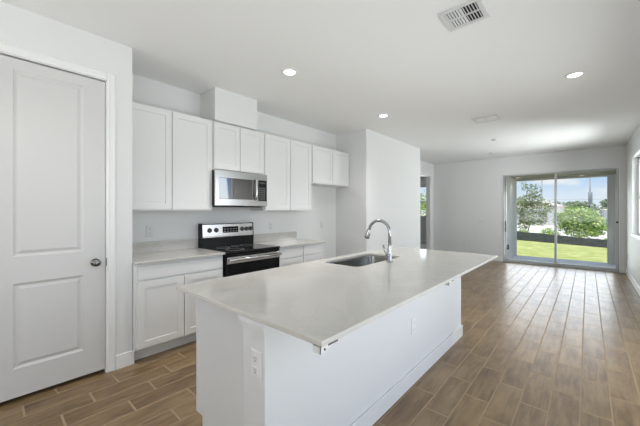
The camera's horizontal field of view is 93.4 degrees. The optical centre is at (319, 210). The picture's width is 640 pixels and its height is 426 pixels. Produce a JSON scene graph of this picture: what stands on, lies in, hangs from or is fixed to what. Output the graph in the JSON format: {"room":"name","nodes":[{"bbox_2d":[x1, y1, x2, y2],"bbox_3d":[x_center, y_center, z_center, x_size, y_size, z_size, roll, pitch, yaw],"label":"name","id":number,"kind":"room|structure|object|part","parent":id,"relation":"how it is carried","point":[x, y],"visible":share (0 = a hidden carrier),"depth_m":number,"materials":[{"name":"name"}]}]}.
{"room":"kitchen","nodes":[
{"label":"kitchen","id":0,"kind":"room"},
{"bbox_2d":[0,1,131,354],"bbox_3d":[-3.391,-0.044,1.274,0.672,2.825,4.400,0,0,42],"label":"wall","id":1,"kind":"structure","parent":0,"point":[19,27],"depth_m":2.60,"materials":[{"name":"white paint"}]},
{"bbox_2d":[0,54,106,402],"bbox_3d":[-2.039,0.122,2.281,0.105,2.424,0.717,0,0,42],"label":"door","id":2,"kind":"structure","parent":1,"relation":"in","point":[52,121],"depth_m":2.29,"materials":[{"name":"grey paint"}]},
{"bbox_3d":[-1.839,0.426,2.480,0.070,0.066,0.066,0,0,42],"label":"knob","id":3,"kind":"part","parent":2,"relation":"part of","materials":[{"name":"silver metal"}]},
{"bbox_2d":[0,42,115,372],"bbox_3d":[-2.086,0.100,2.315,0.136,2.537,0.853,0,0,42],"label":"trim","id":4,"kind":"structure","parent":1,"relation":"attached to","point":[8,50],"depth_m":2.55,"materials":[{"name":"white paint"}]},
{"bbox_2d":[116,349,133,369],"bbox_3d":[-3.138,1.306,1.059,0.036,0.125,4.414,0,0,42],"label":"baseboard","id":5,"kind":"structure","parent":1,"relation":"attached to","point":[125,359],"depth_m":2.64,"materials":[{"name":"white paint"}]},
{"bbox_2d":[132,74,335,258],"bbox_3d":[-2.406,-0.044,2.827,0.120,2.825,8.030,0,0,42],"label":"wall","id":6,"kind":"structure","parent":0,"point":[168,225],"depth_m":4.25,"materials":[{"name":"white paint"}]},
{"bbox_2d":[146,225,153,236],"bbox_3d":[-1.877,0.221,3.326,0.008,0.122,0.075,0,0,42],"label":"wall outlet","id":7,"kind":"object","parent":6,"relation":"attached to","point":[149,229],"visible":1,"depth_m":3.33,"materials":[{"name":"white plastic"}]},
{"bbox_2d":[132,238,197,253],"bbox_3d":[-1.804,0.396,3.398,0.020,0.116,0.880,0,0,42],"label":"backsplash","id":8,"kind":"structure","parent":6,"relation":"attached to","point":[154,246],"depth_m":3.42,"materials":[{"name":"stone"}]},
{"bbox_2d":[132,101,211,210],"bbox_3d":[-1.680,-0.537,3.314,0.318,1.066,0.912,0,0,42],"label":"upper cabinet","id":9,"kind":"object","parent":6,"relation":"attached to","point":[172,150],"visible":0.76,"depth_m":3.19,"materials":[{"name":"white paint"}]},
{"bbox_3d":[-1.722,-0.537,3.043,0.020,1.042,0.431,0,0,42],"label":"door","id":10,"kind":"part","parent":9,"relation":"part of","materials":[{"name":"white paint"}]},
{"bbox_3d":[-1.423,-0.537,3.379,0.020,1.042,0.452,0,0,42],"label":"door","id":11,"kind":"part","parent":9,"relation":"part of","materials":[{"name":"white paint"}]},
{"bbox_2d":[200,87,256,130],"bbox_3d":[-1.162,-1.264,3.873,0.352,0.385,0.603,0,0,42],"label":"soffit","id":12,"kind":"object","parent":6,"relation":"attached to","point":[217,104],"depth_m":3.69,"materials":[{"name":"white paint"}]},
{"bbox_2d":[212,121,262,174],"bbox_3d":[-1.127,-0.780,3.936,0.318,0.580,0.747,0,0,42],"label":"upper cabinet","id":13,"kind":"object","parent":6,"relation":"attached to","point":[234,148],"visible":0.81,"depth_m":3.79,"materials":[{"name":"white paint"}]},
{"bbox_3d":[-1.139,-0.780,3.699,0.020,0.556,0.352,0,0,42],"label":"door","id":14,"kind":"part","parent":13,"relation":"part of","materials":[{"name":"white paint"}]},
{"bbox_2d":[212,169,266,207],"bbox_3d":[-1.087,-0.264,3.877,0.451,0.432,0.752,0,0,42],"label":"microwave","id":15,"kind":"object","parent":13,"relation":"attached to","point":[229,188],"visible":0.94,"depth_m":3.71,"materials":[{"name":"silver metal"}]},
{"bbox_3d":[-0.821,-0.271,3.880,0.056,0.275,0.024,0,0,42],"label":"handle","id":16,"kind":"part","parent":15,"relation":"part of","materials":[{"name":"silver metal"}]},
{"bbox_3d":[-0.766,-0.272,3.995,0.024,0.416,0.149,0,0,42],"label":"control panel","id":17,"kind":"part","parent":15,"relation":"part of","materials":[{"name":"black plastic"}]},
{"bbox_3d":[-0.896,-0.780,3.972,0.020,0.556,0.364,0,0,42],"label":"door","id":18,"kind":"part","parent":13,"relation":"part of","materials":[{"name":"white paint"}]},
{"bbox_2d":[269,222,272,229],"bbox_3d":[-0.744,0.229,4.601,0.008,0.116,0.072,0,0,42],"label":"wall outlet","id":19,"kind":"object","parent":6,"relation":"attached to","point":[270,223],"visible":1,"depth_m":4.59,"materials":[{"name":"white plastic"}]},
{"bbox_2d":[254,231,296,241],"bbox_3d":[-0.695,0.396,4.646,0.020,0.116,0.918,0,0,42],"label":"backsplash","id":20,"kind":"structure","parent":6,"relation":"attached to","point":[282,235],"depth_m":4.63,"materials":[{"name":"stone"}]},
{"bbox_2d":[251,133,310,210],"bbox_3d":[-0.562,-0.537,4.572,0.318,1.066,0.949,0,0,42],"label":"upper cabinet","id":21,"kind":"object","parent":6,"relation":"attached to","point":[286,162],"visible":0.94,"depth_m":4.42,"materials":[{"name":"white paint"}]},
{"bbox_3d":[-0.603,-0.537,4.302,0.020,1.042,0.462,0,0,42],"label":"door","id":22,"kind":"part","parent":21,"relation":"part of","materials":[{"name":"white paint"}]},
{"bbox_3d":[-0.293,-0.537,4.650,0.020,1.042,0.450,0,0,42],"label":"door","id":23,"kind":"part","parent":21,"relation":"part of","materials":[{"name":"white paint"}]},
{"bbox_2d":[311,144,348,187],"bbox_3d":[0.089,-0.758,5.304,0.318,0.623,1.004,0,0,42],"label":"upper cabinet","id":24,"kind":"object","parent":6,"relation":"attached to","point":[329,167],"visible":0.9,"depth_m":5.16,"materials":[{"name":"white paint"}]},
{"bbox_3d":[0.043,-0.758,5.029,0.020,0.599,0.504,0,0,42],"label":"door","id":25,"kind":"part","parent":24,"relation":"part of","materials":[{"name":"white paint"}]},
{"bbox_3d":[0.371,-0.758,5.398,0.020,0.599,0.460,0,0,42],"label":"door","id":26,"kind":"part","parent":24,"relation":"part of","materials":[{"name":"white paint"}]},
{"bbox_2d":[0,0,639,176],"bbox_3d":[0.203,-1.532,5.873,9.100,0.150,16.450,0,0,42],"label":"ceiling","id":27,"kind":"structure","parent":0,"point":[355,61],"depth_m":2.92,"materials":[{"name":"white paint"}]},
{"bbox_2d":[281,68,297,75],"bbox_3d":[-0.317,-1.452,3.158,0.174,0.010,0.174,0,0,42],"label":"recessed light","id":28,"kind":"object","parent":27,"relation":"in","point":[287,71],"visible":1,"depth_m":3.15,"materials":[{"name":"white paint"}]},
{"bbox_2d":[284,70,294,74],"bbox_3d":[-0.317,-1.454,3.158,0.120,0.007,0.120,0,0,42],"label":"diffuser","id":29,"kind":"object","parent":28,"relation":"attached to","point":[286,72],"depth_m":3.16,"materials":[{"name":"white"}]},
{"bbox_2d":[378,114,388,117],"bbox_3d":[0.965,-1.452,4.601,0.174,0.010,0.174,0,0,42],"label":"recessed light","id":30,"kind":"object","parent":27,"relation":"in","point":[379,115],"visible":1,"depth_m":4.58,"materials":[{"name":"white paint"}]},
{"bbox_2d":[437,0,489,31],"bbox_3d":[1.069,-1.452,2.241,0.285,0.011,0.285,0,0,42],"label":"ceiling vent","id":31,"kind":"object","parent":27,"relation":"in","point":[459,16],"visible":1,"depth_m":2.23,"materials":[{"name":"white plastic"}]},
{"bbox_2d":[471,114,501,123],"bbox_3d":[2.634,-1.451,4.770,0.360,0.012,0.310,0,0,42],"label":"ceiling vent","id":32,"kind":"object","parent":27,"relation":"in","point":[495,117],"visible":1,"depth_m":4.76,"materials":[{"name":"white plastic"}]},
{"bbox_3d":[2.576,-1.454,4.822,0.137,0.004,0.242,0,0,42],"label":"damper blade","id":33,"kind":"part","parent":32,"relation":"part of","materials":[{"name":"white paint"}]},
{"bbox_3d":[2.692,-1.454,4.719,0.137,0.004,0.242,0,0,42],"label":"damper blade","id":34,"kind":"part","parent":32,"relation":"part of","materials":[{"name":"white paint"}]},
{"bbox_2d":[564,71,585,78],"bbox_3d":[2.721,-1.452,3.220,0.174,0.010,0.174,0,0,42],"label":"recessed light","id":35,"kind":"object","parent":27,"relation":"in","point":[577,73],"visible":1,"depth_m":3.20,"materials":[{"name":"white paint"}]},
{"bbox_2d":[568,73,581,76],"bbox_3d":[2.721,-1.454,3.220,0.120,0.007,0.120,0,0,42],"label":"diffuser","id":36,"kind":"object","parent":35,"relation":"attached to","point":[570,74],"depth_m":3.21,"materials":[{"name":"white"}]},
{"bbox_2d":[0,243,639,425],"bbox_3d":[0.502,1.443,5.608,9.900,0.150,16.450,0,0,42],"label":"floor","id":37,"kind":"structure","parent":0,"point":[539,345],"depth_m":2.54,"materials":[{"name":"brown tile"}]},
{"bbox_2d":[132,255,222,360],"bbox_3d":[-1.580,0.922,3.199,0.621,0.892,0.873,0,0,42],"label":"base cabinet","id":38,"kind":"object","parent":37,"relation":"on","point":[163,316],"visible":0.64,"depth_m":2.87,"materials":[{"name":"white paint"}]},
{"bbox_3d":[-1.492,0.940,2.845,0.020,0.600,0.410,0,0,42],"label":"door","id":39,"kind":"part","parent":38,"relation":"part of","materials":[{"name":"white paint"}]},
{"bbox_2d":[132,238,224,264],"bbox_3d":[-1.571,0.407,3.191,0.644,0.138,0.880,0,0,42],"label":"countertop","id":40,"kind":"structure","parent":38,"relation":"on","point":[168,250],"depth_m":3.27,"materials":[{"name":"stone"}]},
{"bbox_3d":[-1.351,0.561,3.003,0.020,0.123,0.834,0,0,42],"label":"drawer","id":41,"kind":"part","parent":38,"relation":"part of","materials":[{"name":"white paint"}]},
{"bbox_3d":[-1.213,0.940,3.159,0.020,0.600,0.416,0,0,42],"label":"door","id":42,"kind":"part","parent":38,"relation":"part of","materials":[{"name":"white paint"}]},
{"bbox_2d":[198,222,281,276],"bbox_3d":[-0.989,0.762,3.778,0.716,1.212,0.762,0,0,42],"label":"electric range","id":43,"kind":"object","parent":37,"relation":"on","point":[242,255],"visible":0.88,"depth_m":3.72,"materials":[{"name":"black metal"}]},
{"bbox_3d":[-1.207,0.239,3.971,0.054,0.158,0.736,0,0,42],"label":"control panel","id":44,"kind":"part","parent":43,"relation":"part of","materials":[{"name":"silver metal"}]},
{"bbox_2d":[202,243,279,253],"bbox_3d":[-0.976,0.461,3.766,0.572,0.024,0.762,0,0,42],"label":"cooktop","id":45,"kind":"object","parent":43,"relation":"in","point":[229,248],"depth_m":3.72,"materials":[{"name":"black glass"}]},
{"bbox_3d":[-0.782,0.827,3.594,0.041,0.633,0.752,0,0,42],"label":"oven door","id":46,"kind":"part","parent":43,"relation":"part of","materials":[{"name":"black glass"}]},
{"bbox_3d":[-0.782,0.490,3.594,0.045,0.031,0.752,0,0,42],"label":"vent trim","id":47,"kind":"part","parent":43,"relation":"part of","materials":[{"name":"black metal"}]},
{"bbox_3d":[-0.743,0.542,3.559,0.056,0.027,0.730,0,0,42],"label":"handle","id":48,"kind":"part","parent":43,"relation":"part of","materials":[{"name":"silver metal"}]},
{"bbox_2d":[279,243,322,266],"bbox_3d":[-0.474,0.922,4.442,0.621,0.892,0.899,0,0,42],"label":"base cabinet","id":49,"kind":"object","parent":37,"relation":"on","point":[292,255],"visible":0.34,"depth_m":4.20,"materials":[{"name":"white paint"}]},
{"bbox_2d":[254,231,324,247],"bbox_3d":[-0.462,0.407,4.439,0.644,0.138,0.918,0,0,42],"label":"countertop","id":50,"kind":"structure","parent":49,"relation":"on","point":[282,239],"depth_m":4.49,"materials":[{"name":"stone"}]},
{"bbox_3d":[-0.392,0.561,4.083,0.020,0.123,0.444,0,0,42],"label":"drawer","id":51,"kind":"part","parent":49,"relation":"part of","materials":[{"name":"white paint"}]},
{"bbox_3d":[-0.392,0.940,4.083,0.020,0.600,0.444,0,0,42],"label":"door","id":52,"kind":"part","parent":49,"relation":"part of","materials":[{"name":"white paint"}]},
{"bbox_3d":[-0.097,0.561,4.415,0.020,0.123,0.412,0,0,42],"label":"drawer","id":53,"kind":"part","parent":49,"relation":"part of","materials":[{"name":"white paint"}]},
{"bbox_3d":[-0.097,0.940,4.415,0.020,0.600,0.412,0,0,42],"label":"door","id":54,"kind":"part","parent":49,"relation":"part of","materials":[{"name":"white paint"}]},
{"bbox_2d":[196,276,462,425],"bbox_3d":[0.352,0.922,2.565,0.849,0.892,2.726,0,0,42],"label":"kitchen island","id":55,"kind":"object","parent":37,"relation":"on","point":[369,368],"visible":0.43,"depth_m":1.74,"materials":[{"name":"white paint"}]},
{"bbox_2d":[251,348,261,380],"bbox_3d":[-0.284,0.678,1.332,0.075,0.122,0.008,0,0,42],"label":"wall outlet","id":56,"kind":"object","parent":55,"relation":"attached to","point":[256,356],"visible":1,"depth_m":1.32,"materials":[{"name":"white plastic"}]},
{"bbox_2d":[253,354,257,363],"bbox_3d":[-0.285,0.652,1.330,0.035,0.032,0.003,0,0,42],"label":"socket","id":57,"kind":"object","parent":56,"relation":"attached to","point":[255,356],"depth_m":1.33,"materials":[{"name":"grey plastic"}]},
{"bbox_2d":[253,366,257,374],"bbox_3d":[-0.285,0.704,1.330,0.035,0.032,0.003,0,0,42],"label":"socket","id":58,"kind":"object","parent":56,"relation":"attached to","point":[255,368],"depth_m":1.33,"materials":[{"name":"grey plastic"}]},
{"bbox_3d":[0.596,0.502,2.341,0.188,0.052,2.716,0,0,42],"label":"cap moulding","id":59,"kind":"part","parent":55,"relation":"part of","materials":[{"name":"white paint"}]},
{"bbox_2d":[176,246,496,354],"bbox_3d":[0.471,0.479,2.457,1.175,0.050,2.725,0,0,42],"label":"island countertop","id":60,"kind":"structure","parent":55,"relation":"on","point":[321,302],"depth_m":1.77,"materials":[{"name":"stone"}]},
{"bbox_2d":[332,255,393,266],"bbox_3d":[0.422,0.582,2.849,0.431,0.214,0.836,0,0,42],"label":"sink","id":61,"kind":"object","parent":60,"relation":"in","point":[368,259],"visible":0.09,"depth_m":3.14,"materials":[{"name":"silver metal"}]},
{"bbox_2d":[365,219,392,262],"bbox_3d":[0.519,0.264,2.731,0.291,0.380,0.100,0,0,42],"label":"faucet","id":62,"kind":"object","parent":60,"relation":"on","point":[388,254],"visible":1,"depth_m":2.66,"materials":[{"name":"silver metal"}]},
{"bbox_3d":[0.538,0.189,2.739,0.238,0.230,0.027,0,0,42],"label":"spout","id":63,"kind":"part","parent":62,"relation":"part of","materials":[{"name":"silver metal"}]},
{"bbox_3d":[0.588,0.353,2.648,0.080,0.114,0.043,0,0,-27],"label":"lever handle","id":64,"kind":"part","parent":62,"relation":"part of","materials":[{"name":"silver metal"}]},
{"bbox_3d":[0.600,1.309,2.351,0.174,0.118,2.716,0,0,42],"label":"baseboard","id":65,"kind":"part","parent":55,"relation":"part of","materials":[{"name":"white paint"}]},
{"bbox_2d":[411,316,415,334],"bbox_3d":[0.747,0.913,2.400,0.008,0.130,0.078,0,0,42],"label":"wall outlet","id":66,"kind":"object","parent":55,"relation":"attached to","point":[413,320],"visible":1,"depth_m":2.39,"materials":[{"name":"white plastic"}]},
{"bbox_2d":[336,129,419,256],"bbox_3d":[1.281,-0.044,6.460,0.807,2.825,2.300,0,0,42],"label":"wall","id":67,"kind":"structure","parent":0,"point":[384,171],"depth_m":5.70,"materials":[{"name":"white paint"}]},
{"bbox_2d":[420,177,425,239],"bbox_3d":[2.573,-0.044,10.724,6.200,2.825,6.050,0,0,42],"label":"wall","id":68,"kind":"structure","parent":0,"point":[422,179],"depth_m":12.93,"materials":[{"name":"white paint"}]},
{"bbox_2d":[420,160,433,249],"bbox_3d":[2.704,-0.044,8.567,0.120,2.825,2.740,0,0,42],"label":"wall","id":69,"kind":"structure","parent":0,"point":[425,167],"depth_m":9.31,"materials":[{"name":"white paint"}]},
{"bbox_2d":[420,172,430,249],"bbox_3d":[3.058,0.118,8.954,0.136,2.500,0.970,0,0,42],"label":"trim","id":70,"kind":"structure","parent":69,"relation":"attached to","point":[428,176],"depth_m":9.26,"materials":[{"name":"white paint"}]},
{"bbox_2d":[434,145,626,267],"bbox_3d":[5.258,-0.044,8.030,4.414,2.825,0.150,0,0,42],"label":"wall","id":71,"kind":"structure","parent":0,"point":[465,192],"depth_m":8.45,"materials":[{"name":"white paint"}]},
{"bbox_2d":[493,256,625,272],"bbox_3d":[5.140,1.306,8.025,4.244,0.125,0.014,0,0,42],"label":"baseboard","id":72,"kind":"structure","parent":71,"relation":"attached to","point":[622,269],"depth_m":8.19,"materials":[{"name":"white paint"}]},
{"bbox_2d":[503,168,618,271],"bbox_3d":[5.828,0.201,7.469,2.239,2.335,0.161,0,0,42],"label":"door","id":73,"kind":"structure","parent":71,"relation":"in","point":[555,263],"depth_m":7.42,"materials":[{"name":"silver metal"}]},
{"bbox_3d":[5.425,0.194,7.828,1.134,2.293,0.040,0,0,42],"label":"sliding panel","id":74,"kind":"part","parent":73,"relation":"part of","materials":[{"name":"clear glass"}]},
{"bbox_3d":[6.264,0.194,7.142,1.109,2.293,0.040,0,0,42],"label":"fixed panel","id":75,"kind":"part","parent":73,"relation":"part of","materials":[{"name":"clear glass"}]},
{"bbox_2d":[502,167,619,272],"bbox_3d":[5.852,0.191,7.498,2.267,2.355,0.156,0,0,42],"label":"trim","id":76,"kind":"structure","parent":71,"relation":"attached to","point":[611,167],"depth_m":7.04,"materials":[{"name":"white paint"}]},
{"bbox_2d":[504,174,615,263],"bbox_3d":[6.416,0.073,8.228,2.840,2.650,1.675,0,0,42],"label":"wall","id":77,"kind":"structure","parent":0,"point":[510,184],"depth_m":8.32,"materials":[{"name":"grey paint"}]},
{"bbox_2d":[508,170,615,179],"bbox_3d":[6.429,-1.077,8.089,2.225,0.210,1.485,0,0,42],"label":"ceiling","id":78,"kind":"structure","parent":0,"point":[604,172],"depth_m":8.03,"materials":[{"name":"brown paint"}]},
{"bbox_2d":[627,122,639,286],"bbox_3d":[2.504,-0.044,1.735,0.170,2.825,12.920,0,0,42],"label":"wall","id":79,"kind":"structure","parent":0,"point":[633,145],"depth_m":5.77,"materials":[{"name":"white paint"}]},
{"bbox_2d":[626,268,639,295],"bbox_3d":[2.435,1.306,1.796,0.014,0.125,12.920,0,0,42],"label":"baseboard","id":80,"kind":"structure","parent":79,"relation":"attached to","point":[636,286],"depth_m":5.49,"materials":[{"name":"white paint"}]},
{"bbox_2d":[631,157,639,239],"bbox_3d":[5.546,-0.272,5.189,0.170,1.480,1.525,0,0,42],"label":"window","id":81,"kind":"structure","parent":79,"relation":"in","point":[633,235],"depth_m":5.71,"materials":[{"name":"white paint"}]},
{"bbox_3d":[5.524,0.459,5.209,0.110,0.018,1.525,0,0,42],"label":"sill","id":82,"kind":"part","parent":81,"relation":"part of","materials":[{"name":"white paint"}]},
{"label":"outside","id":83,"kind":"structure","parent":0,"visible":0},
{"bbox_2d":[420,213,606,239],"bbox_3d":[63.104,1.678,71.013,280.000,0.100,210.000,0,0,42],"label":"ground","id":84,"kind":"structure","parent":83,"point":[532,229],"depth_m":25.85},
{"bbox_2d":[517,205,524,223],"bbox_3d":[26.822,0.278,43.055,4.600,2.700,8.700,0,0,42],"label":"house","id":85,"kind":"structure","parent":84,"relation":"on","point":[518,215],"depth_m":39.23,"materials":[{"name":"paint"}]},
{"bbox_2d":[517,181,553,230],"bbox_3d":[12.142,-0.068,17.187,2.047,3.401,1.243,0,0,42],"label":"sparse tree","id":86,"kind":"object","parent":84,"relation":"on","point":[532,204],"visible":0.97,"depth_m":17.14,"materials":[{"name":"green plant"}]},
{"bbox_2d":[541,180,542,225],"bbox_3d":[24.394,-3.252,33.172,2.200,9.760,0.170,0,0,42],"label":"utility pole","id":87,"kind":"object","parent":84,"relation":"on","point":[541,180],"visible":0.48,"depth_m":33.11,"materials":[{"name":"concrete"}]},
{"bbox_2d":[553,199,587,199],"bbox_3d":[26.573,-1.242,31.409,30.000,0.264,0.038,0,0,42],"label":"overhead wire","id":88,"kind":"object","parent":87,"relation":"attached to","point":[553,199],"visible":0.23,"depth_m":31.55,"materials":[{"name":"metal"}]},
{"bbox_2d":[523,200,566,225],"bbox_3d":[27.973,0.178,37.349,4.100,2.900,7.700,0,0,42],"label":"house","id":89,"kind":"structure","parent":84,"relation":"on","point":[560,208],"depth_m":34.37,"materials":[{"name":"paint"}]},
{"bbox_2d":[540,228,560,234],"bbox_3d":[11.935,1.235,15.633,0.933,0.794,0.770,0,0,42],"label":"shrub","id":90,"kind":"object","parent":84,"relation":"on","point":[544,231],"visible":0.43,"depth_m":15.62,"materials":[{"name":"green plant"}]},
{"bbox_2d":[517,240,606,262],"bbox_3d":[7.921,1.558,11.038,7.962,0.100,20.706,0,0,-23],"label":"lawn","id":91,"kind":"structure","parent":84,"relation":"on","point":[524,248],"depth_m":11.22,"materials":[{"name":"green plant"}]},
{"bbox_2d":[420,191,425,215],"bbox_3d":[6.764,0.130,17.543,3.044,2.755,1.674,0,0,42],"label":"tree","id":92,"kind":"object","parent":91,"relation":"on","point":[422,207],"visible":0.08,"depth_m":17.93,"materials":[{"name":"green plant"}]},
{"bbox_2d":[517,231,606,247],"bbox_3d":[10.884,1.331,14.460,0.114,0.591,10.443,0,0,-23],"label":"fence","id":93,"kind":"object","parent":84,"relation":"on","point":[537,237],"visible":0.23,"depth_m":13.81,"materials":[{"name":"concrete"}]},
{"bbox_2d":[553,201,587,205],"bbox_3d":[58.963,-0.457,72.282,8.869,4.170,3.698,0,0,42],"label":"tree","id":94,"kind":"object","parent":84,"relation":"on","point":[578,202],"visible":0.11,"depth_m":71.51,"materials":[{"name":"green plant"}]},
{"bbox_2d":[553,205,606,237],"bbox_3d":[13.236,0.672,15.372,2.276,1.918,1.452,0,0,42],"label":"bush","id":95,"kind":"object","parent":84,"relation":"on","point":[587,226],"visible":0.98,"depth_m":15.15,"materials":[{"name":"green plant"}]},
{"bbox_2d":[563,201,606,216],"bbox_3d":[53.283,-0.266,60.110,7.806,3.788,3.744,0,0,42],"label":"tree","id":96,"kind":"object","parent":84,"relation":"on","point":[570,203],"visible":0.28,"depth_m":59.72,"materials":[{"name":"green plant"}]},
{"bbox_2d":[587,178,592,207],"bbox_3d":[27.243,-3.252,30.416,2.200,9.760,0.485,0,0,42],"label":"utility pole","id":97,"kind":"object","parent":84,"relation":"on","point":[590,194],"visible":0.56,"depth_m":30.34,"materials":[{"name":"metal"}]},
{"bbox_2d":[599,199,606,207],"bbox_3d":[65.235,-0.705,66.177,6.044,4.667,3.789,0,0,42],"label":"tree","id":98,"kind":"object","parent":84,"relation":"on","point":[603,204],"visible":0.14,"depth_m":67.37,"materials":[{"name":"green plant"}]},
{"bbox_2d":[602,209,606,222],"bbox_3d":[36.147,0.453,34.768,5.850,2.350,8.700,0,0,42],"label":"house","id":99,"kind":"structure","parent":84,"relation":"on","point":[604,211],"depth_m":33.47,"materials":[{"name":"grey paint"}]}
]}

